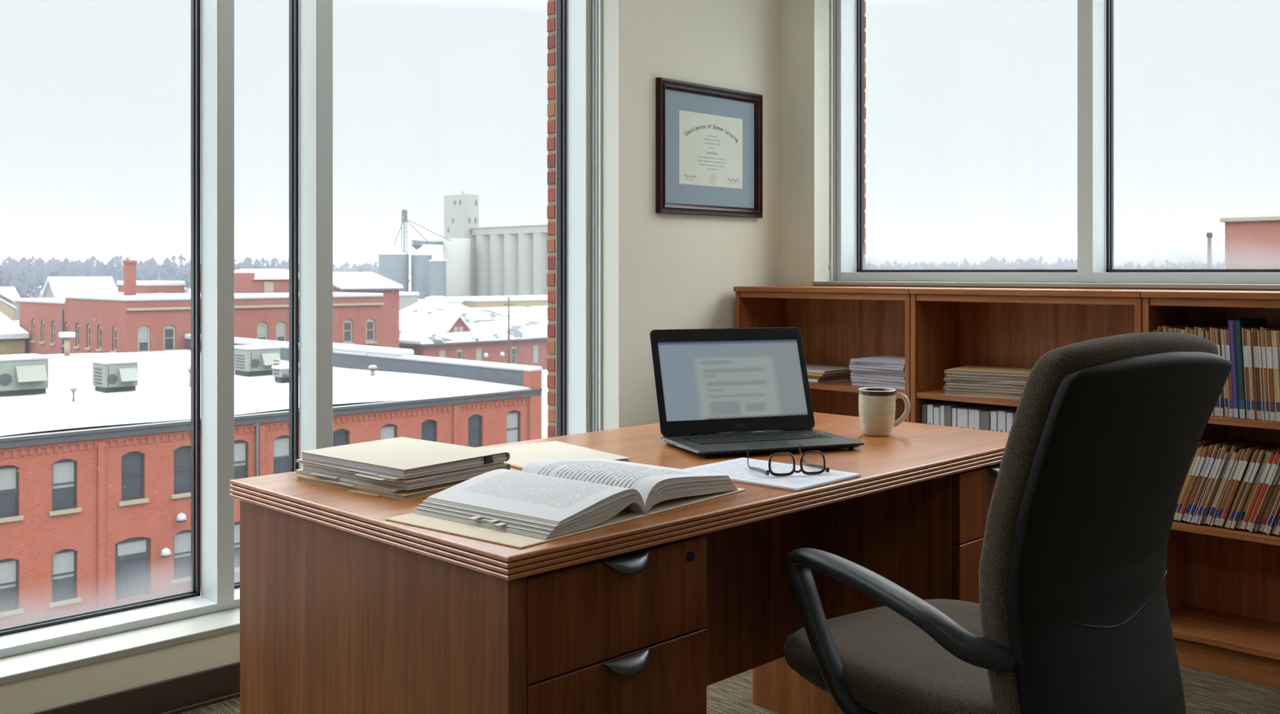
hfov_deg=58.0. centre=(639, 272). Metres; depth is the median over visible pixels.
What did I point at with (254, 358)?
rooftop unit
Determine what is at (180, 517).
wall lamp
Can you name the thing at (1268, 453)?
folder
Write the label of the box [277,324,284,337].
blind
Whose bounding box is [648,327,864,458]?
laptop
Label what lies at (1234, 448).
folder
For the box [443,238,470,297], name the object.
silo
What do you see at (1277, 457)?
folder
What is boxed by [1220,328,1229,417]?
folder
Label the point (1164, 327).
folder
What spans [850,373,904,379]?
booklet
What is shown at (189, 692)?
baseboard
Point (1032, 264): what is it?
treeline
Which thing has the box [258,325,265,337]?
blind
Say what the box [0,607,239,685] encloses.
window sill
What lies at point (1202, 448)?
folder
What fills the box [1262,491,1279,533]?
folder
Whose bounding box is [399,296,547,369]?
building
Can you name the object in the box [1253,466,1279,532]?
folder
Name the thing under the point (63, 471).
blind
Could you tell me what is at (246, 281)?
block
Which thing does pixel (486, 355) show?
street lamp
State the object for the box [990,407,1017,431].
binder
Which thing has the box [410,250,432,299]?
bin
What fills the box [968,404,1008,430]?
binder
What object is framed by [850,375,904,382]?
booklet
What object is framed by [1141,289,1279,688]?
bookcase
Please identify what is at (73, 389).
roof vent
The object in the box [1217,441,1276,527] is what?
folder
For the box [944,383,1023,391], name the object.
folder
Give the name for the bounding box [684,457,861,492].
paper pad
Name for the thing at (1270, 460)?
folder
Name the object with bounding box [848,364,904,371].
booklet
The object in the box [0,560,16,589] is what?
blind
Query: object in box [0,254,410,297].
treeline
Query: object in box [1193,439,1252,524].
folder
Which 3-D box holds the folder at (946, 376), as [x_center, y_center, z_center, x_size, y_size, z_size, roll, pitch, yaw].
[1.254,0.367,4.061,0.300,0.010,0.235,0,0,30]
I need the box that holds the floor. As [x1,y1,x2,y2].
[177,665,1279,713]
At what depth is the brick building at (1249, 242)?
44.27 m
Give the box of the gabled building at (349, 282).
[333,271,403,348]
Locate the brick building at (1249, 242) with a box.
[1219,215,1279,269]
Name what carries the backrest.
on the office chair
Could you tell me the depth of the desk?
2.15 m
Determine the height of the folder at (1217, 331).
0.261 m
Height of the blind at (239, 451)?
0.995 m
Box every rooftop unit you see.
[0,353,49,396]
[91,358,139,393]
[234,344,281,376]
[271,360,288,382]
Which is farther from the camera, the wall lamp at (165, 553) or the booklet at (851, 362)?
the wall lamp at (165, 553)
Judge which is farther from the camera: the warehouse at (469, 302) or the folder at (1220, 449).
the warehouse at (469, 302)
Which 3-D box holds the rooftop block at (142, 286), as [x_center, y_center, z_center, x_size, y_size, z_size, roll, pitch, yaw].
[-46.917,1.400,110.768,7.200,1.100,3.700,0,0,45]
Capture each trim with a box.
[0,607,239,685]
[595,0,619,431]
[812,281,1279,289]
[813,0,833,281]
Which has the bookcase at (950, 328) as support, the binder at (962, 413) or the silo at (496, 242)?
the binder at (962, 413)
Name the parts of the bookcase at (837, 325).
panel, rail, panel, shelf, panel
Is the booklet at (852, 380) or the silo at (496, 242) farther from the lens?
the silo at (496, 242)
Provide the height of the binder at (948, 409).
0.288 m
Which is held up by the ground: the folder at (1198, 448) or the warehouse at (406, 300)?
the warehouse at (406, 300)
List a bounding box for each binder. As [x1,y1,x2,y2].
[921,400,951,424]
[926,400,960,424]
[933,406,939,425]
[939,402,968,426]
[945,402,979,426]
[951,404,983,426]
[956,404,995,428]
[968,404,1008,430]
[980,406,1014,431]
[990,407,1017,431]
[997,408,1017,432]
[1006,411,1016,432]
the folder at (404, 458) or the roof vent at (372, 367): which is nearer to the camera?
the folder at (404, 458)
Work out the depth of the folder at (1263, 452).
3.37 m
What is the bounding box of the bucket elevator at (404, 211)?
[393,208,450,292]
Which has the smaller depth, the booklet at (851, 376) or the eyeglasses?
the eyeglasses
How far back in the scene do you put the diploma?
4.64 m
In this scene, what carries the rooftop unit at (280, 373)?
on the brick building at (66, 513)
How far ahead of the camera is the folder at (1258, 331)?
3.34 m
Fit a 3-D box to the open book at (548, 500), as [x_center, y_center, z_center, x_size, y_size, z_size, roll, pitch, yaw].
[-0.117,0.404,2.148,0.333,0.056,0.624,0,0,39]
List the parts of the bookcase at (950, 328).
panel, shelf, rail, panel, panel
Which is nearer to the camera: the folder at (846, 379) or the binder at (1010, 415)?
the binder at (1010, 415)
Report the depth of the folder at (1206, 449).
3.47 m
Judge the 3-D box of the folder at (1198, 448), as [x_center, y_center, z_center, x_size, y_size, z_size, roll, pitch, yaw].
[1.731,0.642,3.578,0.085,0.231,0.236,0,0,45]
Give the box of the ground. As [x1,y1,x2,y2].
[0,275,547,637]
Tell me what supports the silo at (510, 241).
on the ground
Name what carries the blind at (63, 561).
hanging from the brick building at (66, 513)
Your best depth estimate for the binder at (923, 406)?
4.13 m
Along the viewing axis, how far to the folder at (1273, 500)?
3.34 m
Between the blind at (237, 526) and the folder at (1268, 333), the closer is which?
the folder at (1268, 333)
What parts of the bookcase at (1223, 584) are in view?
panel, rail, shelf, shelf, panel, shelf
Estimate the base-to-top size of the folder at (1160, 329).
0.264 m
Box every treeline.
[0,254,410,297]
[865,254,1225,272]
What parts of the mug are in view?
handle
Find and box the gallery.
[471,223,547,235]
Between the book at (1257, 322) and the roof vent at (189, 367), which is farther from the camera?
the roof vent at (189, 367)
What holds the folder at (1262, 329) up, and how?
on the bookcase at (1223, 584)
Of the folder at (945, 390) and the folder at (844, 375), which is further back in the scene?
the folder at (844, 375)
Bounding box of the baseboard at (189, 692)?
[32,662,239,713]
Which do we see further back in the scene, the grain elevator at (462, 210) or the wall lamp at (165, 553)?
the grain elevator at (462, 210)
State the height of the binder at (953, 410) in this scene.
0.284 m
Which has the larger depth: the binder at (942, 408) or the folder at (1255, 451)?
the binder at (942, 408)
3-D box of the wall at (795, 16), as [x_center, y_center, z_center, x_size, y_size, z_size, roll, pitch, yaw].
[3.426,-0.233,2.376,8.315,2.850,0.315,0,0,45]
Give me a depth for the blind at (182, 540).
48.78 m
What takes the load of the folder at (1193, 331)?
on the bookcase at (1223, 584)
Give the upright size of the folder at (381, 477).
0.004 m
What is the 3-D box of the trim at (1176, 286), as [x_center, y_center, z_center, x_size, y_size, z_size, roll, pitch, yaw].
[2.467,0.046,3.326,4.615,0.015,0.327,0,0,45]
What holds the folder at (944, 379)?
on the folder at (946, 382)
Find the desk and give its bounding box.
[229,412,1009,713]
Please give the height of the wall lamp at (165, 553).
0.360 m
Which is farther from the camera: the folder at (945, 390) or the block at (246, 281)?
the block at (246, 281)
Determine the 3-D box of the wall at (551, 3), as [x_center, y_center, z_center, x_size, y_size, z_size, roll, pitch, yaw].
[0.316,-0.408,4.830,0.578,5.200,1.364,0,0,45]
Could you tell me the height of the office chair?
1.094 m
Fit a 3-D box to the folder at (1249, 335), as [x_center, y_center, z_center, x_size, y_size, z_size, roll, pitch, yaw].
[1.859,0.299,3.443,0.022,0.262,0.236,0,0,45]
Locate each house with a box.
[0,286,20,320]
[0,292,15,303]
[0,297,17,321]
[40,276,119,297]
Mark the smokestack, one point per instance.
(1209, 235)
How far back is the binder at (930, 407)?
4.12 m
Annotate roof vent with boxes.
[58,332,75,355]
[70,386,77,402]
[187,366,191,386]
[368,364,377,376]
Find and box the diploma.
[655,76,762,217]
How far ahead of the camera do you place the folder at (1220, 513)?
3.41 m
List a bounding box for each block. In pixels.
[116,280,185,293]
[234,269,288,293]
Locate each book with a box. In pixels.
[385,458,745,549]
[1227,318,1255,418]
[1233,318,1266,418]
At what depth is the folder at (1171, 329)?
3.53 m
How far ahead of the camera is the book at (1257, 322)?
3.38 m
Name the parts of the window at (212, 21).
pane, pane, pane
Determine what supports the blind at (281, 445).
hanging from the brick building at (66, 513)
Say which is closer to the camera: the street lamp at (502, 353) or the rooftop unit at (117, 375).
the rooftop unit at (117, 375)
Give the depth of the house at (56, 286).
274.97 m
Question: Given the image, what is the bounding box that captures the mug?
[857,387,910,436]
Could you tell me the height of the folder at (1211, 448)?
0.239 m
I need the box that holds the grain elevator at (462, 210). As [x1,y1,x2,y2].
[444,191,479,296]
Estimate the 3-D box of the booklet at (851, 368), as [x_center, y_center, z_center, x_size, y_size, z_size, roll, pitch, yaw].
[0.959,0.364,4.352,0.244,0.010,0.252,0,0,43]
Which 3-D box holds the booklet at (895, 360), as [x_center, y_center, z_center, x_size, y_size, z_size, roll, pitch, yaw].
[0.962,0.331,4.346,0.244,0.010,0.252,0,0,43]
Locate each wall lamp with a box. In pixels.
[160,547,171,558]
[176,513,186,522]
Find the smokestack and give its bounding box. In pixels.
[1206,232,1212,269]
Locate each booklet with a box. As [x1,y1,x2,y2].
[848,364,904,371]
[848,367,904,373]
[849,361,904,368]
[850,355,904,364]
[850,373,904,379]
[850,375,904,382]
[850,378,904,385]
[851,370,904,376]
[851,382,904,390]
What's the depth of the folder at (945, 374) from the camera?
3.97 m
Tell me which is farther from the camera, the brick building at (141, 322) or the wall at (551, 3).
the brick building at (141, 322)
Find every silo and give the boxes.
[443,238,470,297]
[475,235,489,296]
[489,234,503,296]
[503,234,518,295]
[518,233,533,295]
[533,232,547,295]
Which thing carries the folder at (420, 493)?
on the desk
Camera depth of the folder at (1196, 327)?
3.47 m
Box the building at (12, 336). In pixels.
[0,311,29,355]
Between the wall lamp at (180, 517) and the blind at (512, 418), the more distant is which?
the blind at (512, 418)
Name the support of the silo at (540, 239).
on the ground
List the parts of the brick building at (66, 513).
pane, pane, sill, sill, pane, pane, sill, sill, pane, door, door frame, sill, sill, sill, pane, pane, sill, pane, pane, pane, pane, pane, pane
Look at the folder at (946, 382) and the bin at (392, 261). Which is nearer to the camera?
the folder at (946, 382)
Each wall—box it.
[0,0,778,713]
[546,0,866,437]
[555,0,557,436]
[778,0,1279,291]
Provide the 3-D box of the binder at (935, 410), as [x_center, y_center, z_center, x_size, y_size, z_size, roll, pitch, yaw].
[1.129,0.621,4.174,0.024,0.281,0.221,0,0,45]
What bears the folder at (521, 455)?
on the desk
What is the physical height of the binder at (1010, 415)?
0.285 m
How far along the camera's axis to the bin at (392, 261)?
277.06 m
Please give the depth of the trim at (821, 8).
4.88 m
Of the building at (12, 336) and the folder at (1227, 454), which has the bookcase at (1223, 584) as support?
the folder at (1227, 454)
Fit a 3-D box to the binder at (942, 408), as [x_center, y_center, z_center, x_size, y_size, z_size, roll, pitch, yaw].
[1.145,0.616,4.158,0.018,0.289,0.220,0,0,45]
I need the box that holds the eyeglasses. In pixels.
[746,444,829,476]
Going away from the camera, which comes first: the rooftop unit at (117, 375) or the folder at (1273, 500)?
the folder at (1273, 500)
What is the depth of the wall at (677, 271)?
4.45 m
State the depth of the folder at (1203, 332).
3.46 m
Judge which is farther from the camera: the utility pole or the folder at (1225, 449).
the utility pole
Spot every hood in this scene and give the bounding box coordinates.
[15,364,47,382]
[118,367,139,382]
[261,352,281,365]
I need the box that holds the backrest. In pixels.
[978,331,1218,713]
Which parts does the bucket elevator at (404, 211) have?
spout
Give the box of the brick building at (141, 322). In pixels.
[17,260,384,355]
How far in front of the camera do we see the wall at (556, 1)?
4.51 m
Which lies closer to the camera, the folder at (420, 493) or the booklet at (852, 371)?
the folder at (420, 493)
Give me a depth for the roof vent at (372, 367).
67.78 m
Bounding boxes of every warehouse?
[399,291,419,311]
[417,299,463,304]
[425,295,547,308]
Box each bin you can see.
[377,246,408,292]
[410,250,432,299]
[428,258,446,297]
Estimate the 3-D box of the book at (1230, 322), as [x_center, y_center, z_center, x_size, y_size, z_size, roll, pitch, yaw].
[1.825,0.284,3.476,0.029,0.291,0.236,0,0,45]
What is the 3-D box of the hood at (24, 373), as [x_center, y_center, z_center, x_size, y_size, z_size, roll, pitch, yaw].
[-30.505,5.080,57.933,0.500,0.770,1.352,0,0,45]
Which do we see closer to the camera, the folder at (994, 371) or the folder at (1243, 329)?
the folder at (1243, 329)
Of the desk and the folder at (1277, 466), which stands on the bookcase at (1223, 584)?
the folder at (1277, 466)
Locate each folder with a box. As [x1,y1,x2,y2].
[294,475,461,500]
[295,458,503,481]
[295,468,468,493]
[299,462,511,490]
[300,436,510,479]
[481,440,630,469]
[805,364,851,374]
[807,372,851,377]
[807,374,850,379]
[808,377,851,383]
[942,386,1022,393]
[943,365,1031,377]
[943,377,1026,385]
[943,391,1021,399]
[944,373,1027,379]
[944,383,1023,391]
[944,389,1022,396]
[945,375,1026,382]
[945,381,1025,387]
[1157,325,1163,332]
[1162,324,1193,332]
[1168,326,1199,332]
[1173,440,1230,520]
[1173,447,1200,516]
[1177,446,1209,521]
[1178,435,1225,497]
[1182,439,1237,521]
[1185,325,1216,333]
[1186,438,1244,522]
[1190,328,1195,334]
[1191,448,1222,524]
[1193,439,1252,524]
[1194,325,1224,336]
[1197,325,1226,337]
[1197,452,1230,524]
[1201,330,1209,338]
[1201,440,1260,524]
[1204,451,1239,524]
[1205,330,1214,416]
[1209,326,1228,416]
[1209,442,1266,526]
[1213,442,1269,525]
[1215,328,1224,417]
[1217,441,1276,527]
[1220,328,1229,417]
[1223,451,1255,528]
[1224,328,1232,417]
[1225,444,1279,528]
[1230,445,1279,528]
[1235,448,1279,528]
[1240,451,1279,529]
[1241,326,1271,419]
[1245,452,1279,530]
[1246,329,1256,420]
[1249,457,1279,532]
[1251,326,1276,420]
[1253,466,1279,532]
[1257,330,1265,420]
[1257,477,1279,532]
[1260,326,1279,421]
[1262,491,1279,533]
[1265,329,1279,421]
[1266,502,1279,534]
[1271,329,1279,422]
[1271,512,1279,534]
[1274,520,1279,535]
[1277,330,1279,363]
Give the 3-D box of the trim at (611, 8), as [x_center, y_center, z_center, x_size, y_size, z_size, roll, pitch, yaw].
[-0.130,-0.220,4.360,0.150,2.417,0.004,0,0,45]
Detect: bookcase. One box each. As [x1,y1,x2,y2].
[733,285,954,422]
[909,288,1180,423]
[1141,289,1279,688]
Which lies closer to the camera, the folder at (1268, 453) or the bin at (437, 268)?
the folder at (1268, 453)
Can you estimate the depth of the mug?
3.03 m
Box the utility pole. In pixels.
[503,297,514,364]
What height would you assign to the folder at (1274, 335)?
0.263 m
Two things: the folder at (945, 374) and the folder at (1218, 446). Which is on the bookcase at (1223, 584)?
the folder at (1218, 446)
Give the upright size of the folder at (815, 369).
0.012 m
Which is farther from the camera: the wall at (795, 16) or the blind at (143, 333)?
the blind at (143, 333)
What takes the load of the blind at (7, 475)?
hanging from the brick building at (66, 513)
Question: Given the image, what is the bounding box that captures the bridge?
[411,239,443,244]
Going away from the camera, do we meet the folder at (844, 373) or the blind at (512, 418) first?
the folder at (844, 373)
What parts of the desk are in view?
panel, drawer, drawer, handle, handle, modesty panel, drawer, drawer, handle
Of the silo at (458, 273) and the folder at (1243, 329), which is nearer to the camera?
the folder at (1243, 329)
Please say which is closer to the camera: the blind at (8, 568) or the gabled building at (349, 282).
the blind at (8, 568)
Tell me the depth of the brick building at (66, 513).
48.69 m
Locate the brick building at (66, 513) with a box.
[0,333,542,628]
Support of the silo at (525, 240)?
on the ground
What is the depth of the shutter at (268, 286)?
107.00 m
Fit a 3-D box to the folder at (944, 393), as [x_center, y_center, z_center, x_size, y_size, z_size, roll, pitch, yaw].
[1.252,0.425,4.064,0.300,0.010,0.235,0,0,32]
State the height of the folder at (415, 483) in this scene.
0.016 m
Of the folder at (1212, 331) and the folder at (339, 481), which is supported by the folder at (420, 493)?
the folder at (339, 481)
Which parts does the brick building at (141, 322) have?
pane, pane, pane, pane, pane, pane, sill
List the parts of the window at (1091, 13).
pane, pane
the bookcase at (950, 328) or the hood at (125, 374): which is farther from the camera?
the hood at (125, 374)
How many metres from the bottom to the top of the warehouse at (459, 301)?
8.092 m
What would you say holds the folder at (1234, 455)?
on the bookcase at (1223, 584)
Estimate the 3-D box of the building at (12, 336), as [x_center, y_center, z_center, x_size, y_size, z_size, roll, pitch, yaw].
[-71.170,8.146,101.222,18.600,10.892,26.900,0,0,45]
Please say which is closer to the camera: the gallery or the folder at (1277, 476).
the folder at (1277, 476)
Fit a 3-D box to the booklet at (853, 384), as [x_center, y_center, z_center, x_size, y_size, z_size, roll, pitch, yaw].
[0.969,0.421,4.358,0.244,0.017,0.252,0,0,45]
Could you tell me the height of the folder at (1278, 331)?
0.262 m
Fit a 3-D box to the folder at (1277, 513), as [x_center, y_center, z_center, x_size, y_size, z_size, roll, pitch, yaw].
[1.921,0.643,3.386,0.084,0.230,0.236,0,0,45]
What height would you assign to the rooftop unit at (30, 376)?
1.950 m
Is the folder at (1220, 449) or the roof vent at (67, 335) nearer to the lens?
the folder at (1220, 449)
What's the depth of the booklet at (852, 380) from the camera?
4.27 m
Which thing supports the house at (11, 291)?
on the ground
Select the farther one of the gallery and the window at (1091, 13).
the gallery
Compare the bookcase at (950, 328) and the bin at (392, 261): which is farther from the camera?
the bin at (392, 261)
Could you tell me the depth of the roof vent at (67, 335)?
83.82 m
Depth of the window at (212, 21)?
3.60 m
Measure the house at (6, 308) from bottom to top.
8.702 m
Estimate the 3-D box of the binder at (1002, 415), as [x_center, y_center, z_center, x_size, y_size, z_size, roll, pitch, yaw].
[1.304,0.617,3.998,0.030,0.288,0.221,0,0,45]
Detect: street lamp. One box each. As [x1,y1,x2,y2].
[484,353,488,361]
[500,351,504,363]
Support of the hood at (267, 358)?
attached to the rooftop unit at (254, 358)
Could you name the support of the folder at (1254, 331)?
on the bookcase at (1223, 584)
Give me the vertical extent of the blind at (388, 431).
0.995 m
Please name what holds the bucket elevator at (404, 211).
on the ground
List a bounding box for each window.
[0,0,602,658]
[828,0,1279,284]
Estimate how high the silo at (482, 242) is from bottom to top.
23.212 m
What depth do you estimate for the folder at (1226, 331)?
3.41 m
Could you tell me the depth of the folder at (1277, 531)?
3.31 m
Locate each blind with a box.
[0,467,16,493]
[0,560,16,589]
[53,461,74,488]
[53,551,74,579]
[139,329,147,342]
[173,532,191,558]
[234,442,245,466]
[234,524,239,547]
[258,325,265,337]
[273,437,288,459]
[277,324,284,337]
[380,426,394,439]
[506,413,517,443]
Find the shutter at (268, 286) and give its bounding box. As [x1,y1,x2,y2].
[264,281,273,293]
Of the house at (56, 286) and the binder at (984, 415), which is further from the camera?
the house at (56, 286)
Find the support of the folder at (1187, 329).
on the bookcase at (1223, 584)
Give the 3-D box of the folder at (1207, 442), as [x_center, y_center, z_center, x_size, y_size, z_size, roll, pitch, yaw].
[1.725,0.634,3.585,0.094,0.244,0.236,0,0,45]
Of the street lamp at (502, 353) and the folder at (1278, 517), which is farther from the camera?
the street lamp at (502, 353)
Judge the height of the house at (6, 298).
10.534 m
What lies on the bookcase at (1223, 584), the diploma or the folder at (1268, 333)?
the folder at (1268, 333)
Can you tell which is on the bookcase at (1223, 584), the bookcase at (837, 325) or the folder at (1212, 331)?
the folder at (1212, 331)
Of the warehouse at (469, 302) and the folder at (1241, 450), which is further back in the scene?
the warehouse at (469, 302)
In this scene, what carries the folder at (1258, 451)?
on the bookcase at (1223, 584)
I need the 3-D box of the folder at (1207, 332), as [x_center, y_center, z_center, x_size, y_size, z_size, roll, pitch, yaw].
[1.781,0.303,3.527,0.022,0.254,0.236,0,0,45]
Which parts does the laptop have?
trim, lid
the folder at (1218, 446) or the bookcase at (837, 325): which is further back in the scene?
the bookcase at (837, 325)
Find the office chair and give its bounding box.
[782,331,1232,713]
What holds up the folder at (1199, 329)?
on the bookcase at (1223, 584)
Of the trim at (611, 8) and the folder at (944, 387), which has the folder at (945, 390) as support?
the folder at (944, 387)
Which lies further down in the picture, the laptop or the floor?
the floor

